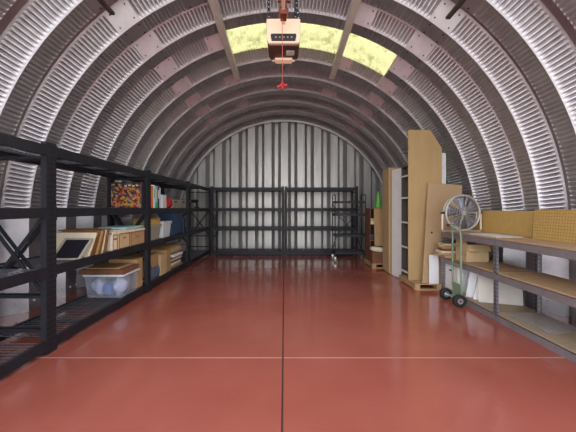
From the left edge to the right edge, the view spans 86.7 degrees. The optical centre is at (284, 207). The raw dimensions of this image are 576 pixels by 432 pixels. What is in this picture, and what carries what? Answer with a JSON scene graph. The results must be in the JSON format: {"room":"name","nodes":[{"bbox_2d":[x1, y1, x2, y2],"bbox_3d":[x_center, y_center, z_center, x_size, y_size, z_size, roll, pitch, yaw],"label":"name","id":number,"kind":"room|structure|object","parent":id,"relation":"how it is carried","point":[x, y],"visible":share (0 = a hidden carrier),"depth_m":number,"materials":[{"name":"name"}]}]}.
{"room":"storage warehouse","nodes":[
{"label":"storage warehouse","id":0,"kind":"room"},
{"bbox_2d":[178,122,382,250],"bbox_3d":[0.093,-0.770,9.070,8.189,4.100,0.180,0,0,0],"label":"wall","id":1,"kind":"structure","parent":0,"point":[280,154],"depth_m":9.01,"materials":[{"name":"silver metal"}]},
{"bbox_2d":[176,120,382,242],"bbox_3d":[0.000,-0.655,8.880,6.380,3.869,0.040,0,0,0],"label":"trim","id":2,"kind":"structure","parent":1,"relation":"attached to","point":[253,125],"depth_m":8.86,"materials":[{"name":"metal"}]},
{"bbox_2d":[0,0,575,325],"bbox_3d":[0.000,-1.019,4.456,6.728,4.597,9.488,0,0,0],"label":"ceiling","id":3,"kind":"structure","parent":0,"point":[151,85],"depth_m":4.31,"materials":[{"name":"grey metal"}]},
{"bbox_2d":[97,0,114,14],"bbox_3d":[-1.603,-2.128,1.470,0.047,0.664,2.740,0,0,0],"label":"door track","id":4,"kind":"object","parent":3,"relation":"hanging from","point":[103,3],"visible":1,"depth_m":2.74,"materials":[{"name":"metal"}]},
{"bbox_2d":[208,0,239,78],"bbox_3d":[-0.930,-2.733,3.160,0.100,0.407,5.724,0,0,0],"label":"strut","id":5,"kind":"object","parent":3,"relation":"attached to","point":[214,6],"visible":1,"depth_m":4.62,"materials":[{"name":"grey metal"}]},
{"bbox_2d":[267,0,299,63],"bbox_3d":[-0.015,-2.259,1.940,0.358,1.243,3.040,0,0,0],"label":"garage door opener","id":6,"kind":"object","parent":3,"relation":"hanging from","point":[291,27],"visible":1,"depth_m":3.09,"materials":[{"name":"beige plastic"},{"name":"brown plastic"},{"name":"black steel"}]},
{"bbox_2d":[277,19,286,89],"bbox_3d":[-0.024,-1.480,2.930,0.101,0.680,0.026,0,0,0],"label":"cord","id":7,"kind":"object","parent":6,"relation":"hanging from","point":[282,84],"visible":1,"depth_m":2.93,"materials":[{"name":"red fabric"}]},
{"bbox_2d":[272,58,294,63],"bbox_3d":[-0.010,-1.655,3.415,0.261,0.033,0.090,0,0,0],"label":"lamp","id":8,"kind":"object","parent":6,"relation":"attached to","point":[277,60],"depth_m":3.41,"materials":[{"name":"beige plastic"}]},
{"bbox_2d":[267,19,299,43],"bbox_3d":[-0.010,-1.798,3.115,0.344,0.247,0.050,0,0,0],"label":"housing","id":9,"kind":"object","parent":6,"relation":"attached to","point":[291,27],"depth_m":3.09,"materials":[{"name":"beige"}]},
{"bbox_2d":[226,23,396,75],"bbox_3d":[0.418,-2.639,5.110,2.819,0.737,0.635,0,0,0],"label":"window","id":10,"kind":"structure","parent":3,"relation":"attached to","point":[366,52],"depth_m":5.00,"materials":[{"name":"yellow glass"}]},
{"bbox_2d":[329,0,360,78],"bbox_3d":[0.930,-2.733,3.160,0.100,0.407,5.724,0,0,0],"label":"strut","id":11,"kind":"object","parent":3,"relation":"attached to","point":[354,6],"visible":1,"depth_m":4.62,"materials":[{"name":"grey metal"}]},
{"bbox_2d":[445,0,465,18],"bbox_3d":[1.522,-2.088,1.470,0.047,0.664,2.740,0,0,0],"label":"door track","id":12,"kind":"object","parent":3,"relation":"hanging from","point":[460,3],"visible":1,"depth_m":2.70,"materials":[{"name":"metal"}]},
{"bbox_2d":[0,251,575,431],"bbox_3d":[0.000,1.330,4.350,7.200,0.100,9.900,0,0,0],"label":"floor","id":13,"kind":"structure","parent":0,"point":[218,305],"depth_m":2.46,"materials":[{"name":"red paint"}]},
{"bbox_2d":[0,133,51,378],"bbox_3d":[-2.375,0.350,1.732,0.622,1.860,1.952,0,0,0],"label":"storage rack","id":14,"kind":"object","parent":13,"relation":"on","point":[43,148],"visible":1,"depth_m":2.65,"materials":[{"name":"black metal"}]},
{"bbox_2d":[0,143,149,351],"bbox_3d":[-2.375,0.350,3.688,0.622,1.860,1.952,0,0,0],"label":"storage rack","id":15,"kind":"object","parent":13,"relation":"on","point":[76,162],"visible":0.78,"depth_m":3.23,"materials":[{"name":"black metal"}]},
{"bbox_2d":[56,238,92,259],"bbox_3d":[-2.240,0.434,3.218,0.300,0.216,0.236,0,0,0],"label":"picture frame","id":16,"kind":"object","parent":15,"relation":"on","point":[70,248],"visible":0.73,"depth_m":3.22,"materials":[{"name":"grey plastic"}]},
{"bbox_2d":[56,233,96,257],"bbox_3d":[-2.335,0.406,3.351,0.460,0.261,0.162,0,0,0],"label":"picture frame","id":17,"kind":"object","parent":15,"relation":"on","point":[60,237],"visible":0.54,"depth_m":3.39,"materials":[{"name":"beige wood"}]},
{"bbox_2d":[58,232,98,255],"bbox_3d":[-2.335,0.406,3.396,0.450,0.260,0.148,0,0,0],"label":"picture frame","id":18,"kind":"object","parent":15,"relation":"on","point":[91,254],"visible":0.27,"depth_m":3.45,"materials":[{"name":"beige wood"}]},
{"bbox_2d":[61,231,100,254],"bbox_3d":[-2.335,0.400,3.444,0.440,0.272,0.140,0,0,0],"label":"picture frame","id":19,"kind":"object","parent":15,"relation":"on","point":[99,232],"visible":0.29,"depth_m":3.49,"materials":[{"name":"wood"}]},
{"bbox_2d":[95,231,103,254],"bbox_3d":[-2.335,0.400,3.489,0.460,0.269,0.125,0,0,0],"label":"picture frame","id":20,"kind":"object","parent":15,"relation":"on","point":[101,233],"visible":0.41,"depth_m":3.48,"materials":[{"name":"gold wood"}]},
{"bbox_2d":[58,228,111,230],"bbox_3d":[-2.370,0.259,3.640,0.460,0.013,0.280,0,0,0],"label":"flat board","id":21,"kind":"object","parent":20,"relation":"on","point":[73,229],"visible":0.99,"depth_m":3.58,"materials":[{"name":"brown wood"}]},
{"bbox_2d":[99,230,104,253],"bbox_3d":[-2.335,0.394,3.536,0.450,0.280,0.116,0,0,0],"label":"picture frame","id":22,"kind":"object","parent":15,"relation":"on","point":[102,230],"visible":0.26,"depth_m":3.54,"materials":[{"name":"brown wood"}]},
{"bbox_2d":[101,230,106,252],"bbox_3d":[-2.335,0.395,3.581,0.440,0.276,0.102,0,0,0],"label":"picture frame","id":23,"kind":"object","parent":15,"relation":"on","point":[105,230],"visible":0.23,"depth_m":3.57,"materials":[{"name":"white wood"}]},
{"bbox_2d":[103,229,109,252],"bbox_3d":[-2.335,0.389,3.628,0.460,0.286,0.092,0,0,0],"label":"picture frame","id":24,"kind":"object","parent":15,"relation":"on","point":[107,232],"visible":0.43,"depth_m":3.62,"materials":[{"name":"wood"}]},
{"bbox_2d":[82,268,139,297],"bbox_3d":[-2.345,1.017,4.170,0.530,0.300,0.468,0,0,0],"label":"clear bin","id":25,"kind":"object","parent":15,"relation":"on","point":[97,286],"visible":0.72,"depth_m":3.97,"materials":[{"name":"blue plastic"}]},
{"bbox_2d":[79,263,138,274],"bbox_3d":[-2.380,0.827,4.180,0.560,0.075,0.460,0,0,0],"label":"lid","id":26,"kind":"object","parent":25,"relation":"on","point":[103,268],"visible":1,"depth_m":4.00,"materials":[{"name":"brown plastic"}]},
{"bbox_2d":[107,231,117,250],"bbox_3d":[-2.309,0.411,3.780,0.431,0.232,0.120,0,0,0],"label":"file box","id":27,"kind":"object","parent":15,"relation":"on","point":[112,244],"visible":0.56,"depth_m":3.73,"materials":[{"name":"beige cardboard"}]},
{"bbox_2d":[118,230,129,248],"bbox_3d":[-2.309,0.411,4.000,0.431,0.232,0.280,0,0,0],"label":"file box","id":28,"kind":"object","parent":15,"relation":"on","point":[124,235],"visible":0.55,"depth_m":3.98,"materials":[{"name":"cardboard"}]},
{"bbox_2d":[109,258,141,287],"bbox_3d":[-2.344,0.956,4.510,0.412,0.422,0.180,0,0,0],"label":"cardboard box","id":29,"kind":"object","parent":15,"relation":"on","point":[113,260],"visible":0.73,"depth_m":4.44,"materials":[{"name":"brown cardboard"}]},
{"bbox_2d":[111,182,144,207],"bbox_3d":[-2.310,-0.185,4.491,0.450,0.385,0.118,0,0,0],"label":"game box","id":30,"kind":"object","parent":15,"relation":"on","point":[123,194],"visible":0.91,"depth_m":4.44,"materials":[{"name":"multicoloured cardboard"}]},
{"bbox_2d":[129,228,144,245],"bbox_3d":[-2.309,0.411,4.370,0.433,0.232,0.420,0,0,0],"label":"file box","id":31,"kind":"object","parent":15,"relation":"on","point":[137,236],"visible":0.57,"depth_m":4.36,"materials":[{"name":"cardboard"}]},
{"bbox_2d":[109,227,139,230],"bbox_3d":[-2.340,0.286,4.150,0.440,0.013,0.700,0,0,-1],"label":"flat board","id":32,"kind":"object","parent":31,"relation":"on","point":[137,227],"visible":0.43,"depth_m":3.97,"materials":[{"name":"beige wood"}]},
{"bbox_2d":[98,225,143,228],"bbox_3d":[-2.290,0.269,4.300,0.380,0.019,0.500,0,0,0],"label":"folder","id":33,"kind":"object","parent":32,"relation":"on","point":[117,226],"visible":0.89,"depth_m":4.27,"materials":[{"name":"blue"}]},
{"bbox_2d":[112,170,188,290],"bbox_3d":[-2.375,0.350,5.643,0.622,1.860,1.952,0,0,0],"label":"storage rack","id":34,"kind":"object","parent":13,"relation":"on","point":[154,179],"visible":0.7,"depth_m":5.40,"materials":[{"name":"black metal"}]},
{"bbox_2d":[119,253,157,281],"bbox_3d":[-2.374,0.966,5.000,0.452,0.402,0.400,0,0,0],"label":"cardboard box","id":35,"kind":"object","parent":34,"relation":"on","point":[154,256],"visible":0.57,"depth_m":4.93,"materials":[{"name":"brown cardboard"}]},
{"bbox_2d":[151,262,159,278],"bbox_3d":[-2.136,0.977,4.980,0.040,0.342,0.402,0,0,0],"label":"sheeting","id":36,"kind":"object","parent":35,"relation":"hanging from","point":[155,271],"visible":0.74,"depth_m":5.02,"materials":[{"name":"blue plastic"}]},
{"bbox_2d":[130,224,161,240],"bbox_3d":[-2.340,0.401,5.020,0.450,0.253,0.490,0,0,0],"label":"storage bin","id":37,"kind":"object","parent":34,"relation":"on","point":[155,229],"visible":0.26,"depth_m":5.06,"materials":[{"name":"grey plastic"}]},
{"bbox_2d":[133,218,159,224],"bbox_3d":[-2.260,0.220,5.020,0.270,0.105,0.410,0,0,0],"label":"patterned box","id":38,"kind":"object","parent":37,"relation":"on","point":[154,221],"visible":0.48,"depth_m":4.90,"materials":[{"name":"cardboard"}]},
{"bbox_2d":[151,186,152,207],"bbox_3d":[-2.249,-0.173,4.850,0.282,0.360,0.100,0,0,0],"label":"book","id":39,"kind":"object","parent":34,"relation":"on","point":[151,186],"visible":0.23,"depth_m":4.85,"materials":[{"name":"orange paper"}]},
{"bbox_2d":[151,185,154,207],"bbox_3d":[-2.249,-0.183,4.936,0.282,0.380,0.055,0,0,0],"label":"book","id":40,"kind":"object","parent":34,"relation":"on","point":[151,185],"visible":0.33,"depth_m":4.91,"materials":[{"name":"white paper"}]},
{"bbox_2d":[155,186,157,207],"bbox_3d":[-2.249,-0.178,5.020,0.282,0.370,0.102,0,0,0],"label":"book","id":41,"kind":"object","parent":34,"relation":"on","point":[156,187],"visible":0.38,"depth_m":5.02,"materials":[{"name":"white paper"}]},
{"bbox_2d":[159,188,160,207],"bbox_3d":[-2.249,-0.168,5.177,0.282,0.350,0.040,0,0,0],"label":"book","id":42,"kind":"object","parent":34,"relation":"on","point":[159,188],"visible":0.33,"depth_m":5.17,"materials":[{"name":"white paper"}]},
{"bbox_2d":[151,249,170,271],"bbox_3d":[-2.349,0.966,5.635,0.422,0.402,0.210,0,0,0],"label":"cardboard box","id":43,"kind":"object","parent":34,"relation":"on","point":[167,251],"visible":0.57,"depth_m":5.58,"materials":[{"name":"brown cardboard"}]},
{"bbox_2d":[158,253,165,275],"bbox_3d":[-2.344,0.986,5.370,0.432,0.362,0.260,0,0,0],"label":"cardboard box","id":44,"kind":"object","parent":34,"relation":"on","point":[161,256],"visible":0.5,"depth_m":5.33,"materials":[{"name":"brown cardboard"}]},
{"bbox_2d":[161,195,165,207],"bbox_3d":[-2.260,-0.113,5.390,0.280,0.240,0.180,0,0,0],"label":"case","id":45,"kind":"object","parent":34,"relation":"on","point":[163,197],"visible":0.25,"depth_m":5.34,"materials":[{"name":"white plastic"}]},
{"bbox_2d":[159,221,171,237],"bbox_3d":[-2.330,0.383,5.550,0.430,0.288,0.390,0,0,0],"label":"storage bin","id":46,"kind":"object","parent":34,"relation":"on","point":[165,229],"visible":0.47,"depth_m":5.46,"materials":[{"name":"white plastic"}]},
{"bbox_2d":[166,197,172,207],"bbox_3d":[-2.190,-0.098,5.617,0.210,0.210,0.145,0,0,0],"label":"tape roll","id":47,"kind":"object","parent":34,"relation":"on","point":[169,202],"visible":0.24,"depth_m":5.55,"materials":[{"name":"red plastic"}]},
{"bbox_2d":[157,212,183,234],"bbox_3d":[-2.270,0.308,6.120,0.300,0.438,0.630,0,0,0],"label":"storage tote","id":48,"kind":"object","parent":34,"relation":"on","point":[176,218],"visible":0.75,"depth_m":5.94,"materials":[{"name":"blue plastic"}]},
{"bbox_2d":[171,261,181,267],"bbox_3d":[-2.344,1.142,6.150,0.346,0.050,0.507,0,0,4],"label":"carton","id":49,"kind":"object","parent":34,"relation":"on","point":[180,262],"visible":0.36,"depth_m":6.16,"materials":[{"name":"cardboard"}]},
{"bbox_3d":[-2.368,1.098,6.150,0.363,0.035,0.546,0,0,0],"label":"carton","id":50,"kind":"object","parent":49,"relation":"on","visible":0},
{"bbox_3d":[-2.367,1.060,6.150,0.323,0.040,0.558,0,0,4],"label":"carton","id":51,"kind":"object","parent":50,"relation":"on","visible":0},
{"bbox_3d":[-2.365,1.014,6.150,0.354,0.050,0.629,0,0,3],"label":"carton","id":52,"kind":"object","parent":51,"relation":"on","visible":0},
{"bbox_3d":[-2.347,0.973,6.150,0.370,0.030,0.651,0,0,1],"label":"carton","id":53,"kind":"object","parent":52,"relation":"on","visible":0},
{"bbox_2d":[171,251,182,256],"bbox_3d":[-2.336,0.932,6.150,0.398,0.050,0.488,0,0,2],"label":"carton","id":54,"kind":"object","parent":53,"relation":"on","point":[179,252],"visible":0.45,"depth_m":6.10,"materials":[{"name":"white cardboard"}]},
{"bbox_3d":[-2.358,0.888,6.150,0.332,0.035,0.501,0,0,-3],"label":"carton","id":55,"kind":"object","parent":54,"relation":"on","visible":0},
{"bbox_3d":[-2.344,0.848,6.150,0.334,0.045,0.585,0,0,1],"label":"carton","id":56,"kind":"object","parent":55,"relation":"on","visible":0},
{"bbox_3d":[-2.368,0.804,6.150,0.364,0.040,0.491,0,0,3],"label":"carton","id":57,"kind":"object","parent":56,"relation":"on","visible":0},
{"bbox_2d":[151,243,185,248],"bbox_3d":[-2.330,0.745,6.160,0.460,0.060,0.723,0,0,0],"label":"cardboard sheet","id":58,"kind":"object","parent":57,"relation":"on","point":[171,245],"visible":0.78,"depth_m":5.92,"materials":[{"name":"brown cardboard"}]},
{"bbox_2d":[170,200,184,207],"bbox_3d":[-2.330,-0.078,6.200,0.460,0.170,0.660,0,0,0],"label":"metal tray","id":59,"kind":"object","parent":34,"relation":"on","point":[176,203],"visible":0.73,"depth_m":6.16,"materials":[{"name":"grey metal"}]},
{"bbox_2d":[182,217,184,232],"bbox_3d":[-2.330,0.346,6.495,0.400,0.362,0.120,0,0,0],"label":"case","id":60,"kind":"object","parent":34,"relation":"on","point":[183,222],"visible":0.27,"depth_m":6.44,"materials":[{"name":"blue plastic"}]},
{"bbox_2d":[163,181,210,266],"bbox_3d":[-2.375,0.350,7.598,0.622,1.860,1.952,0,0,0],"label":"storage rack","id":61,"kind":"object","parent":13,"relation":"on","point":[196,255],"visible":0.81,"depth_m":7.79,"materials":[{"name":"black metal"}]},
{"bbox_2d":[190,200,198,207],"bbox_3d":[-2.246,-0.101,7.550,0.247,0.215,0.076,0,0,0],"label":"cordless drill","id":62,"kind":"object","parent":61,"relation":"on","point":[191,201],"visible":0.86,"depth_m":7.53,"materials":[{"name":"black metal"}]},
{"bbox_2d":[211,186,283,255],"bbox_3d":[-0.990,0.350,8.430,1.952,1.860,0.622,0,0,0],"label":"storage rack","id":63,"kind":"object","parent":13,"relation":"on","point":[216,209],"visible":1,"depth_m":8.12,"materials":[{"name":"black metal"}]},
{"bbox_2d":[281,272,283,431],"bbox_3d":[-0.014,1.279,4.175,0.012,0.002,9.550,0,0,0],"label":"trim","id":64,"kind":"structure","parent":13,"relation":"on","point":[283,272],"depth_m":2.57,"materials":[{"name":"red"}]},
{"bbox_2d":[36,357,563,357],"bbox_3d":[0.000,1.279,2.606,6.600,0.001,0.008,0,0,0],"label":"trim","id":65,"kind":"structure","parent":13,"relation":"on","point":[36,357],"depth_m":2.61,"materials":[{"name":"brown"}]},
{"bbox_2d":[285,186,357,255],"bbox_3d":[0.985,0.350,8.430,1.952,1.860,0.622,0,0,0],"label":"storage rack","id":66,"kind":"object","parent":13,"relation":"on","point":[287,189],"visible":0.88,"depth_m":8.12,"materials":[{"name":"black metal"}]},
{"bbox_2d":[332,194,365,261],"bbox_3d":[1.560,0.475,7.420,0.760,1.611,0.478,0,0,0],"label":"rolling cart","id":67,"kind":"object","parent":13,"relation":"on","point":[335,214],"visible":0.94,"depth_m":7.42,"materials":[{"name":"black metal"}]},
{"bbox_2d":[332,249,364,253],"bbox_3d":[1.560,1.060,7.420,0.734,0.050,0.414,0,0,0],"label":"wire shelf","id":68,"kind":"object","parent":67,"relation":"attached to","point":[333,250],"depth_m":7.41,"materials":[{"name":"black metal"}]},
{"bbox_2d":[332,233,364,236],"bbox_3d":[1.560,0.660,7.420,0.734,0.050,0.414,0,0,0],"label":"wire shelf","id":69,"kind":"object","parent":67,"relation":"attached to","point":[333,234],"depth_m":7.29,"materials":[{"name":"black metal"}]},
{"bbox_2d":[332,213,364,215],"bbox_3d":[1.560,0.160,7.420,0.734,0.050,0.414,0,0,0],"label":"wire shelf","id":70,"kind":"object","parent":67,"relation":"attached to","point":[333,214],"depth_m":7.21,"materials":[{"name":"black metal"}]},
{"bbox_2d":[332,201,364,202],"bbox_3d":[1.560,-0.140,7.420,0.734,0.050,0.414,0,0,0],"label":"wire shelf","id":71,"kind":"object","parent":67,"relation":"attached to","point":[332,201],"depth_m":7.21,"materials":[{"name":"black metal"}]},
{"bbox_2d":[364,258,382,268],"bbox_3d":[2.230,1.229,6.800,0.740,0.102,0.700,0,0,0],"label":"wooden pallet","id":72,"kind":"object","parent":13,"relation":"on","point":[373,266],"visible":0.36,"depth_m":6.48,"materials":[{"name":"brown wood"}]},
{"bbox_2d":[365,208,382,260],"bbox_3d":[2.098,0.591,6.897,0.446,1.175,0.375,0,0,0],"label":"bookcase","id":73,"kind":"object","parent":72,"relation":"on","point":[369,212],"visible":0.4,"depth_m":6.91,"materials":[{"name":"brown wood"}]},
{"bbox_2d":[374,208,382,245],"bbox_3d":[2.063,0.418,6.673,0.200,0.820,0.010,-1,-1,0],"label":"cardboard sheet","id":74,"kind":"object","parent":73,"relation":"on","point":[378,212],"visible":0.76,"depth_m":6.67,"materials":[{"name":"brown cardboard"}]},
{"bbox_2d":[374,191,382,207],"bbox_3d":[2.110,-0.188,6.860,0.160,0.380,0.160,0,0,0],"label":"cone","id":75,"kind":"object","parent":73,"relation":"on","point":[378,201],"visible":0.91,"depth_m":6.82,"materials":[{"name":"green plastic"}]},
{"bbox_2d":[370,251,382,263],"bbox_3d":[2.005,1.060,6.560,0.290,0.235,0.200,0,0,0],"label":"crate","id":76,"kind":"object","parent":72,"relation":"on","point":[375,257],"visible":0.66,"depth_m":6.46,"materials":[{"name":"brown wood"}]},
{"bbox_2d":[370,246,382,251],"bbox_3d":[2.000,0.888,6.560,0.318,0.124,0.180,0,0,2],"label":"cushion","id":77,"kind":"object","parent":76,"relation":"on","point":[372,248],"visible":0.8,"depth_m":6.48,"materials":[{"name":"beige fabric"}]},
{"bbox_2d":[383,168,398,273],"bbox_3d":[2.242,0.250,6.119,0.420,2.060,0.460,0,0,3],"label":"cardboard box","id":78,"kind":"object","parent":13,"relation":"on","point":[387,173],"visible":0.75,"depth_m":6.00,"materials":[{"name":"cardboard"}]},
{"bbox_2d":[392,168,400,277],"bbox_3d":[2.269,0.280,5.660,0.400,2.000,0.360,0,0,-13],"label":"board","id":79,"kind":"object","parent":13,"relation":"on","point":[396,173],"visible":0.41,"depth_m":5.64,"materials":[{"name":"laminate"}]},
{"bbox_2d":[399,274,441,289],"bbox_3d":[2.415,1.229,5.075,0.770,0.102,0.670,0,0,0],"label":"wooden pallet","id":80,"kind":"object","parent":13,"relation":"on","point":[415,284],"visible":0.41,"depth_m":4.80,"materials":[{"name":"brown wood"}]},
{"bbox_2d":[401,166,407,274],"bbox_3d":[2.308,0.233,5.215,0.504,1.890,0.370,0,0,0],"label":"bookcase","id":81,"kind":"object","parent":80,"relation":"on","point":[404,170],"visible":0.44,"depth_m":5.38,"materials":[{"name":"grey wood"}]},
{"bbox_2d":[408,130,441,279],"bbox_3d":[2.305,-0.052,5.010,0.550,2.460,0.020,0,0,0],"label":"board","id":82,"kind":"object","parent":80,"relation":"on","point":[424,151],"visible":0.77,"depth_m":5.00,"materials":[{"name":"brown wood"}]},
{"bbox_2d":[429,255,438,283],"bbox_3d":[2.323,0.952,4.747,0.145,0.450,0.020,0,-1,2],"label":"board","id":83,"kind":"object","parent":80,"relation":"on","point":[433,259],"visible":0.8,"depth_m":4.74,"materials":[{"name":"plastic"}]},
{"bbox_2d":[422,183,461,282],"bbox_3d":[2.509,0.407,4.852,0.668,1.635,0.160,0,0,5],"label":"leaning board","id":84,"kind":"object","parent":80,"relation":"on","point":[438,194],"visible":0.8,"depth_m":4.87,"materials":[{"name":"brown wood"}]},
{"bbox_2d":[442,153,445,183],"bbox_3d":[2.650,0.129,5.115,0.100,2.098,0.030,0,0,0],"label":"board","id":85,"kind":"object","parent":80,"relation":"on","point":[443,154],"visible":0.24,"depth_m":5.10,"materials":[{"name":"laminate"}]},
{"bbox_2d":[439,224,466,307],"bbox_3d":[2.280,0.745,4.100,0.210,1.066,0.398,0,0,0],"label":"hand truck","id":86,"kind":"object","parent":13,"relation":"on","point":[458,299],"visible":1,"depth_m":4.07,"materials":[{"name":"green paint"}]},
{"bbox_2d":[441,231,541,320],"bbox_3d":[2.660,0.811,4.059,0.538,0.942,1.201,0,0,0],"label":"shelf","id":87,"kind":"object","parent":13,"relation":"on","point":[489,269],"visible":0.6,"depth_m":3.65,"materials":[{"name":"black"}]},
{"bbox_2d":[438,255,455,257],"bbox_3d":[2.525,0.712,4.540,0.390,0.035,0.200,0,0,-1],"label":"board","id":88,"kind":"object","parent":87,"relation":"on","point":[443,256],"visible":0.34,"depth_m":4.46,"materials":[{"name":"brown wood"}]},
{"bbox_2d":[432,251,455,254],"bbox_3d":[2.480,0.677,4.565,0.440,0.030,0.190,0,0,0],"label":"board","id":89,"kind":"object","parent":88,"relation":"on","point":[433,252],"visible":0.47,"depth_m":4.47,"materials":[{"name":"brown wood"}]},
{"bbox_2d":[436,249,455,252],"bbox_3d":[2.480,0.645,4.550,0.360,0.030,0.180,0,0,1],"label":"board","id":90,"kind":"object","parent":89,"relation":"on","point":[437,250],"visible":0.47,"depth_m":4.46,"materials":[{"name":"beige wood"}]},
{"bbox_3d":[2.470,0.613,4.535,0.260,0.030,0.170,0,0,-1],"label":"board","id":91,"kind":"object","parent":90,"relation":"on","visible":0},
{"bbox_2d":[436,246,455,248],"bbox_3d":[2.475,0.584,4.555,0.330,0.025,0.190,0,0,0],"label":"board","id":92,"kind":"object","parent":91,"relation":"on","point":[436,246],"visible":0.36,"depth_m":4.46,"materials":[{"name":"brown wood"}]},
{"bbox_2d":[434,244,454,246],"bbox_3d":[2.385,0.555,4.555,0.230,0.028,0.150,0,0,1],"label":"board","id":93,"kind":"object","parent":92,"relation":"on","point":[438,245],"visible":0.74,"depth_m":4.48,"materials":[{"name":"brown wood"}]},
{"bbox_3d":[2.475,0.533,4.555,0.290,0.012,0.170,0,0,-2],"label":"board","id":94,"kind":"object","parent":93,"relation":"on","visible":0},
{"bbox_2d":[441,240,455,242],"bbox_3d":[2.469,0.502,4.540,0.258,0.044,0.132,0,0,0],"label":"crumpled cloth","id":95,"kind":"object","parent":94,"relation":"on","point":[443,241],"visible":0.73,"depth_m":4.50,"materials":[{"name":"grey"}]},
{"bbox_2d":[445,263,467,292],"bbox_3d":[2.623,0.993,4.444,0.405,0.395,0.343,0,0,0],"label":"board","id":96,"kind":"object","parent":87,"relation":"on","point":[448,268],"visible":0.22,"depth_m":4.33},
{"bbox_2d":[441,194,481,231],"bbox_3d":[2.519,0.071,4.355,0.600,0.530,0.210,0,0,-4],"label":"fan","id":97,"kind":"object","parent":87,"relation":"on","point":[473,205],"visible":0.98,"depth_m":4.32,"materials":[{"name":"pale metal"},{"name":"metal"}]},
{"bbox_2d":[447,196,478,228],"bbox_3d":[2.523,0.068,4.301,0.500,0.500,0.022,0,0,-4],"label":"grille","id":98,"kind":"object","parent":97,"relation":"attached to","point":[462,211],"depth_m":4.32,"materials":[{"name":"metal"}]},
{"bbox_2d":[465,272,477,297],"bbox_3d":[2.497,1.018,4.064,0.148,0.370,0.034,0,0,41],"label":"board","id":99,"kind":"object","parent":87,"relation":"on","point":[472,281],"visible":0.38,"depth_m":4.06,"materials":[{"name":"plastic"}]},
{"bbox_2d":[456,239,492,261],"bbox_3d":[2.665,0.563,4.225,0.410,0.334,0.310,0,0,0],"label":"cardboard box","id":100,"kind":"object","parent":87,"relation":"on","point":[471,251],"visible":0.72,"depth_m":4.12,"materials":[{"name":"brown cardboard"}]},
{"bbox_2d":[473,280,477,299],"bbox_3d":[2.537,1.031,3.952,0.159,0.351,0.035,0,0,33],"label":"board","id":101,"kind":"object","parent":87,"relation":"on","point":[475,297],"visible":0.28,"depth_m":3.96,"materials":[{"name":"laminate"}]},
{"bbox_2d":[469,233,518,236],"bbox_3d":[2.585,0.336,3.760,0.310,0.006,0.520,0,0,0],"label":"sheet","id":102,"kind":"object","parent":87,"relation":"on","point":[482,234],"visible":1,"depth_m":3.69,"materials":[{"name":"paper"}]},
{"bbox_2d":[478,275,522,305],"bbox_3d":[2.686,1.004,3.803,0.473,0.369,0.048,0,0,20],"label":"board","id":103,"kind":"object","parent":87,"relation":"on","point":[510,295],"visible":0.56,"depth_m":3.79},
{"bbox_2d":[473,210,533,236],"bbox_3d":[2.866,0.187,4.070,0.032,0.303,1.100,0,0,0],"label":"pegboard","id":104,"kind":"object","parent":87,"relation":"on","point":[518,223],"visible":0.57,"depth_m":3.90,"materials":[{"name":"brown wood"}]},
{"bbox_2d":[496,238,575,363],"bbox_3d":[2.660,0.811,2.514,0.538,0.942,1.871,0,0,0],"label":"shelf","id":105,"kind":"object","parent":13,"relation":"on","point":[559,289],"visible":0.8,"depth_m":2.91,"materials":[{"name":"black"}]},
{"bbox_2d":[508,312,575,334],"bbox_3d":[2.660,1.170,3.125,0.360,0.032,0.550,0,0,0],"label":"clear plastic sheet","id":106,"kind":"object","parent":105,"relation":"on","point":[548,324],"visible":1,"depth_m":3.10,"materials":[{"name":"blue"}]},
{"bbox_2d":[532,209,575,243],"bbox_3d":[2.780,0.178,2.800,0.040,0.322,1.200,0,0,0],"label":"pegboard","id":107,"kind":"object","parent":105,"relation":"on","point":[552,225],"visible":1,"depth_m":3.12,"materials":[{"name":"yellow wood"}]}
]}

